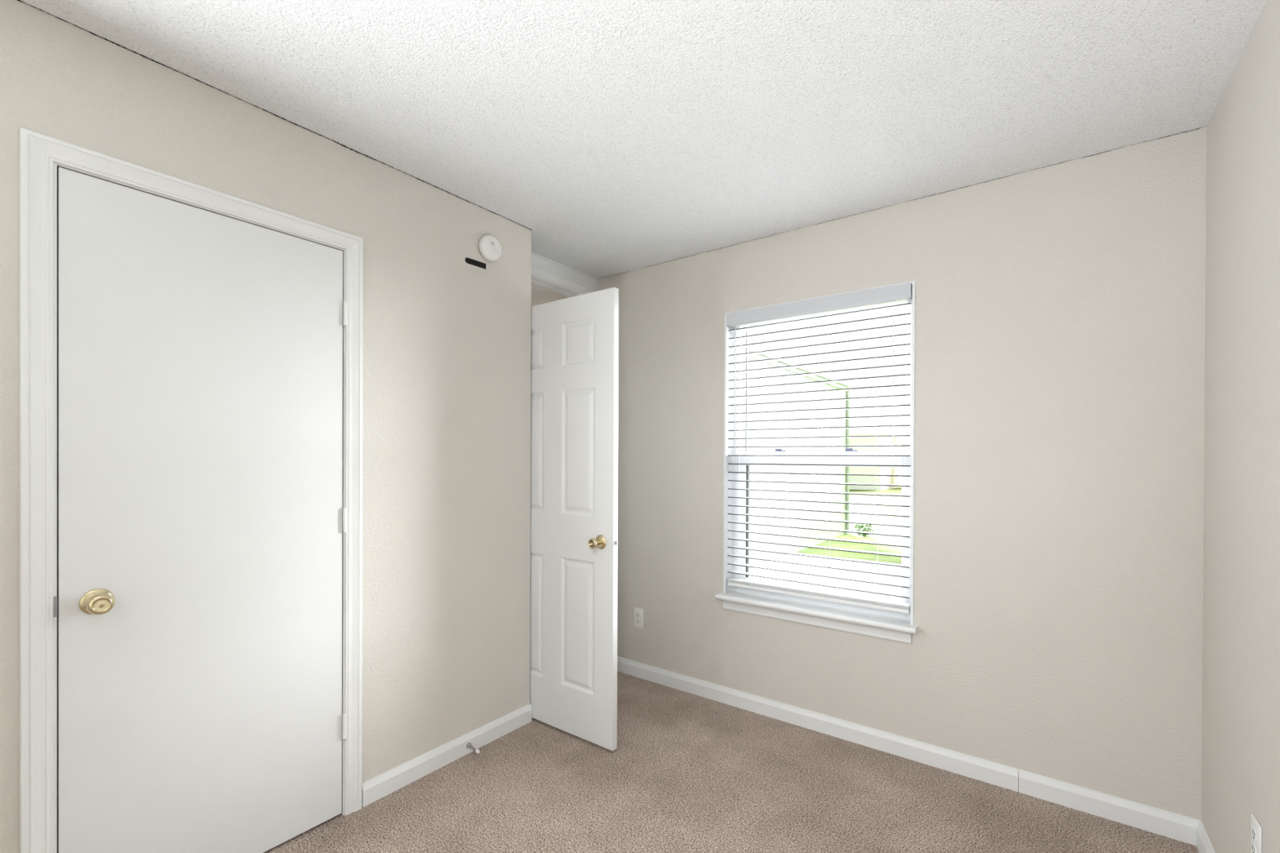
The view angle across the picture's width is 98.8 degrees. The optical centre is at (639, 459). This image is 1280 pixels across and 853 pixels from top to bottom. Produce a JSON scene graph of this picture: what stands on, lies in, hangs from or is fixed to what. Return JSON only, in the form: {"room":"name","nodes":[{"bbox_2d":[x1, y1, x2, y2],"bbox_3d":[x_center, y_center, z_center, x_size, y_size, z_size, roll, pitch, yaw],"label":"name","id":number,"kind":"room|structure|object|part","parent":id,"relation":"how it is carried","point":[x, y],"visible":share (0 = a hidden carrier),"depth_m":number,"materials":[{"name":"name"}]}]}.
{"room":"empty bedroom","nodes":[
{"label":"empty bedroom","id":0,"kind":"room"},
{"bbox_2d":[0,0,531,852],"bbox_3d":[-1.609,0.080,1.572,0.345,2.440,3.116,0,0,36],"label":"wall","id":1,"kind":"structure","parent":0,"point":[446,349],"depth_m":2.15,"materials":[{"name":"beige paint"}]},
{"bbox_2d":[19,127,363,852],"bbox_3d":[-1.316,0.239,1.722,0.168,2.121,0.846,0,0,36],"label":"door","id":2,"kind":"structure","parent":1,"relation":"in","point":[191,353],"depth_m":1.62,"materials":[{"name":"white paint"}]},
{"bbox_3d":[-1.519,0.380,1.421,0.022,0.054,0.009,0,0,36],"label":"strike plate","id":3,"kind":"part","parent":2,"relation":"part of","materials":[{"name":"silver metal"}]},
{"bbox_3d":[-1.438,0.384,1.459,0.048,0.056,0.056,0,0,36],"label":"knob","id":4,"kind":"part","parent":2,"relation":"part of","materials":[{"name":"gold metal"}]},
{"bbox_2d":[361,703,532,807],"bbox_3d":[-0.791,1.257,2.389,0.013,0.085,0.838,0,0,36],"label":"baseboard","id":5,"kind":"structure","parent":1,"relation":"attached to","point":[383,784],"depth_m":2.31,"materials":[{"name":"white paint"}]},
{"bbox_2d":[466,742,479,753],"bbox_3d":[-0.729,1.264,2.401,0.074,0.026,0.024,0,0,36],"label":"door stop","id":6,"kind":"object","parent":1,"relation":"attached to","point":[468,745],"visible":1,"depth_m":2.40,"materials":[{"name":"silver metal"}]},
{"bbox_2d":[465,257,485,269],"bbox_3d":[-0.736,-0.878,2.453,0.002,0.026,0.111,0,0,36],"label":"plate","id":7,"kind":"object","parent":1,"relation":"attached to","point":[468,260],"visible":1,"depth_m":2.45,"materials":[{"name":"black plastic"}]},
{"bbox_2d":[479,235,502,262],"bbox_3d":[-0.681,-0.962,2.498,0.036,0.115,0.115,0,0,36],"label":"smoke detector","id":8,"kind":"object","parent":1,"relation":"attached to","point":[490,247],"visible":1,"depth_m":2.48,"materials":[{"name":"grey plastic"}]},
{"bbox_2d":[19,0,1267,295],"bbox_3d":[-0.835,-1.197,1.507,4.254,0.120,4.173,0,0,36],"label":"ceiling","id":9,"kind":"structure","parent":0,"point":[626,135],"depth_m":1.68,"materials":[{"name":"white paint"}]},
{"bbox_2d":[17,0,531,230],"bbox_3d":[-1.360,-1.139,1.605,0.004,0.009,2.767,0,0,36],"label":"crack","id":10,"kind":"object","parent":9,"relation":"attached to","point":[17,0],"depth_m":1.77,"materials":[{"name":"black"}]},
{"bbox_2d":[601,126,1204,278],"bbox_3d":[0.831,-1.135,2.659,2.704,0.006,0.002,0,0,36],"label":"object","id":11,"kind":"structure","parent":9,"relation":"attached to","point":[1204,126],"depth_m":2.31,"materials":[{"name":"black"}]},
{"bbox_2d":[262,671,1199,852],"bbox_3d":[-0.845,1.353,1.516,4.254,0.100,4.173,0,0,36],"label":"floor","id":12,"kind":"structure","parent":0,"point":[686,772],"depth_m":2.08,"materials":[{"name":"brown carpet"}]},
{"bbox_2d":[531,126,1206,820],"bbox_3d":[0.390,0.082,3.091,4.154,2.440,0.170,0,0,36],"label":"wall","id":13,"kind":"structure","parent":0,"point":[1059,409],"depth_m":2.19,"materials":[{"name":"beige paint"}]},
{"bbox_2d":[633,607,643,628],"bbox_3d":[-0.010,0.948,3.277,0.070,0.115,0.008,0,0,36],"label":"wall outlet","id":14,"kind":"object","parent":13,"relation":"attached to","point":[637,612],"visible":1,"depth_m":3.27,"materials":[{"name":"white plastic"}]},
{"bbox_2d":[715,280,917,644],"bbox_3d":[0.856,0.011,2.710,0.962,1.584,0.226,0,0,36],"label":"window","id":15,"kind":"structure","parent":13,"relation":"attached to","point":[863,620],"depth_m":2.72,"materials":[{"name":"white plastic"}]},
{"bbox_3d":[0.830,0.732,2.681,0.962,0.024,0.148,0,0,36],"label":"sill","id":16,"kind":"part","parent":15,"relation":"part of","materials":[{"name":"white paint"}]},
{"bbox_3d":[0.882,0.325,2.744,0.834,0.730,0.032,0,0,36],"label":"sash","id":17,"kind":"part","parent":15,"relation":"part of","materials":[{"name":"white plastic"}]},
{"bbox_3d":[0.906,-0.369,2.768,0.828,0.712,0.028,0,0,36],"label":"sash","id":18,"kind":"part","parent":15,"relation":"part of","materials":[{"name":"white plastic"}]},
{"bbox_3d":[0.890,0.335,2.739,0.772,0.606,0.004,0,0,36],"label":"pane","id":19,"kind":"part","parent":15,"relation":"part of","materials":[{"name":"clear glass"}]},
{"bbox_2d":[617,656,1017,791],"bbox_3d":[0.610,1.261,2.816,2.196,0.085,0.013,0,0,36],"label":"baseboard","id":20,"kind":"structure","parent":13,"relation":"attached to","point":[974,767],"depth_m":2.57,"materials":[{"name":"white paint"}]},
{"bbox_2d":[726,282,911,613],"bbox_3d":[0.838,-0.048,2.685,0.896,1.451,0.067,0,0,36],"label":"window blind","id":21,"kind":"object","parent":13,"relation":"attached to","point":[900,293],"visible":0.94,"depth_m":2.64,"materials":[{"name":"white plastic"}]},
{"bbox_3d":[0.580,-0.024,2.885,0.001,1.375,0.052,0,0,36],"label":"ladder cord","id":22,"kind":"part","parent":21,"relation":"part of","materials":[{"name":"white fabric"}]},
{"bbox_3d":[0.751,-0.023,2.759,0.001,1.375,0.052,0,0,36],"label":"ladder cord","id":23,"kind":"part","parent":21,"relation":"part of","materials":[{"name":"white fabric"}]},
{"bbox_3d":[0.840,0.660,2.693,0.888,0.034,0.048,0,0,36],"label":"rail","id":24,"kind":"part","parent":21,"relation":"part of","materials":[{"name":"white plastic"}]},
{"bbox_3d":[0.909,-0.022,2.642,0.001,1.375,0.052,0,0,36],"label":"ladder cord","id":25,"kind":"part","parent":21,"relation":"part of","materials":[{"name":"white fabric"}]},
{"bbox_3d":[1.086,-0.021,2.511,0.001,1.375,0.052,0,0,36],"label":"ladder cord","id":26,"kind":"part","parent":21,"relation":"part of","materials":[{"name":"white fabric"}]},
{"bbox_3d":[1.129,-0.299,2.443,0.002,0.812,0.001,0,0,36],"label":"lift cord","id":27,"kind":"part","parent":21,"relation":"part of","materials":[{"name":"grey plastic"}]},
{"bbox_2d":[1018,768,1199,845],"bbox_3d":[1.699,1.269,2.011,0.511,0.085,0.013,0,0,36],"label":"baseboard","id":28,"kind":"structure","parent":13,"relation":"attached to","point":[1167,824],"depth_m":1.99,"materials":[{"name":"white paint"}]},
{"bbox_2d":[1200,0,1279,852],"bbox_3d":[0.808,0.094,0.263,0.120,2.440,3.883,0,0,36],"label":"wall","id":29,"kind":"structure","parent":0,"point":[1241,713],"depth_m":1.49,"materials":[{"name":"beige paint"}]},
{"bbox_2d":[1196,820,1215,852],"bbox_3d":[0.750,1.271,0.307,0.013,0.085,3.883,0,0,36],"label":"baseboard","id":30,"kind":"structure","parent":29,"relation":"attached to","point":[1204,845],"depth_m":1.80,"materials":[{"name":"white paint"}]},
{"bbox_2d":[1250,813,1262,852],"bbox_3d":[1.544,0.961,1.374,0.008,0.115,0.070,0,0,36],"label":"wall outlet","id":31,"kind":"object","parent":29,"relation":"attached to","point":[1255,828],"visible":1,"depth_m":1.37,"materials":[{"name":"white plastic"}]},
{"bbox_2d":[1251,843,1256,852],"bbox_3d":[1.542,0.981,1.376,0.002,0.028,0.033,0,0,36],"label":"receptacle","id":32,"kind":"object","parent":31,"relation":"attached to","point":[1253,845],"depth_m":1.38,"materials":[{"name":"grey plastic"}]},
{"bbox_2d":[1252,827,1257,841],"bbox_3d":[1.542,0.942,1.376,0.002,0.028,0.033,0,0,36],"label":"receptacle","id":33,"kind":"object","parent":31,"relation":"attached to","point":[1254,829],"depth_m":1.37,"materials":[{"name":"grey plastic"}]},
{"bbox_3d":[-0.549,0.078,3.203,0.110,2.440,0.766,0,0,36],"label":"wall","id":34,"kind":"structure","parent":0,"visible":0},
{"bbox_2d":[531,252,598,297],"bbox_3d":[-0.543,0.079,3.198,0.126,2.438,0.764,0,0,36],"label":"door frame","id":35,"kind":"structure","parent":34,"relation":"attached to","point":[548,274],"depth_m":3.21,"materials":[{"name":"white paint"}]},
{"bbox_3d":[-0.525,0.111,3.131,0.016,2.373,0.667,0,0,36],"label":"opening casing","id":36,"kind":"part","parent":35,"relation":"part of","materials":[{"name":"white paint"}]},
{"bbox_2d":[529,287,618,751],"bbox_3d":[-0.408,0.262,2.649,0.767,2.044,0.162,0,0,36],"label":"door","id":37,"kind":"structure","parent":34,"relation":"in","point":[575,340],"depth_m":2.55,"materials":[{"name":"white paint"}]},
{"bbox_3d":[-0.197,0.370,2.427,0.048,0.048,0.056,0,0,36],"label":"knob","id":38,"kind":"part","parent":37,"relation":"part of","materials":[{"name":"gold metal"}]},
{"bbox_3d":[-0.108,0.370,2.427,0.001,0.056,0.023,0,0,36],"label":"latch plate","id":39,"kind":"part","parent":37,"relation":"part of","materials":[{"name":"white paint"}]},
{"label":"outside","id":40,"kind":"structure","parent":0,"visible":0},
{"bbox_2d":[795,472,902,564],"bbox_3d":[20.258,1.542,27.431,80.000,0.200,51.800,0,0,36],"label":"lawn","id":41,"kind":"structure","parent":40,"point":[897,491],"depth_m":10.91,"materials":[{"name":"green plant"}]},
{"bbox_2d":[746,346,850,569],"bbox_3d":[0.231,-0.651,10.479,6.010,4.150,4.930,0,0,36],"label":"neighbouring house","id":42,"kind":"structure","parent":41,"relation":"on","point":[836,385],"depth_m":8.42,"materials":[{"name":"white"}]},
{"bbox_2d":[853,523,874,536],"bbox_3d":[4.189,1.308,10.262,0.332,0.274,0.310,0,0,-9],"label":"shrub","id":43,"kind":"object","parent":41,"relation":"on","point":[860,526],"visible":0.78,"depth_m":10.24,"materials":[{"name":"green plant"}]},
{"bbox_2d":[848,395,904,490],"bbox_3d":[9.367,-0.883,28.825,7.600,4.550,5.300,0,0,36],"label":"house","id":44,"kind":"structure","parent":41,"relation":"on","point":[873,441],"depth_m":25.62,"materials":[{"name":"white"}]},
{"bbox_2d":[900,424,905,439],"bbox_3d":[18.649,-0.939,27.251,9.200,4.750,6.800,0,0,36],"label":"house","id":45,"kind":"structure","parent":41,"relation":"on","point":[904,429],"depth_m":27.52,"materials":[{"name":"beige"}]},
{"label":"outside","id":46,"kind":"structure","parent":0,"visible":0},
{"bbox_2d":[748,554,901,598],"bbox_3d":[3.263,1.556,4.431,80.000,0.205,5.396,0,0,36],"label":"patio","id":47,"kind":"structure","parent":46,"point":[877,567],"depth_m":6.96,"materials":[{"name":"concrete"}]}
]}

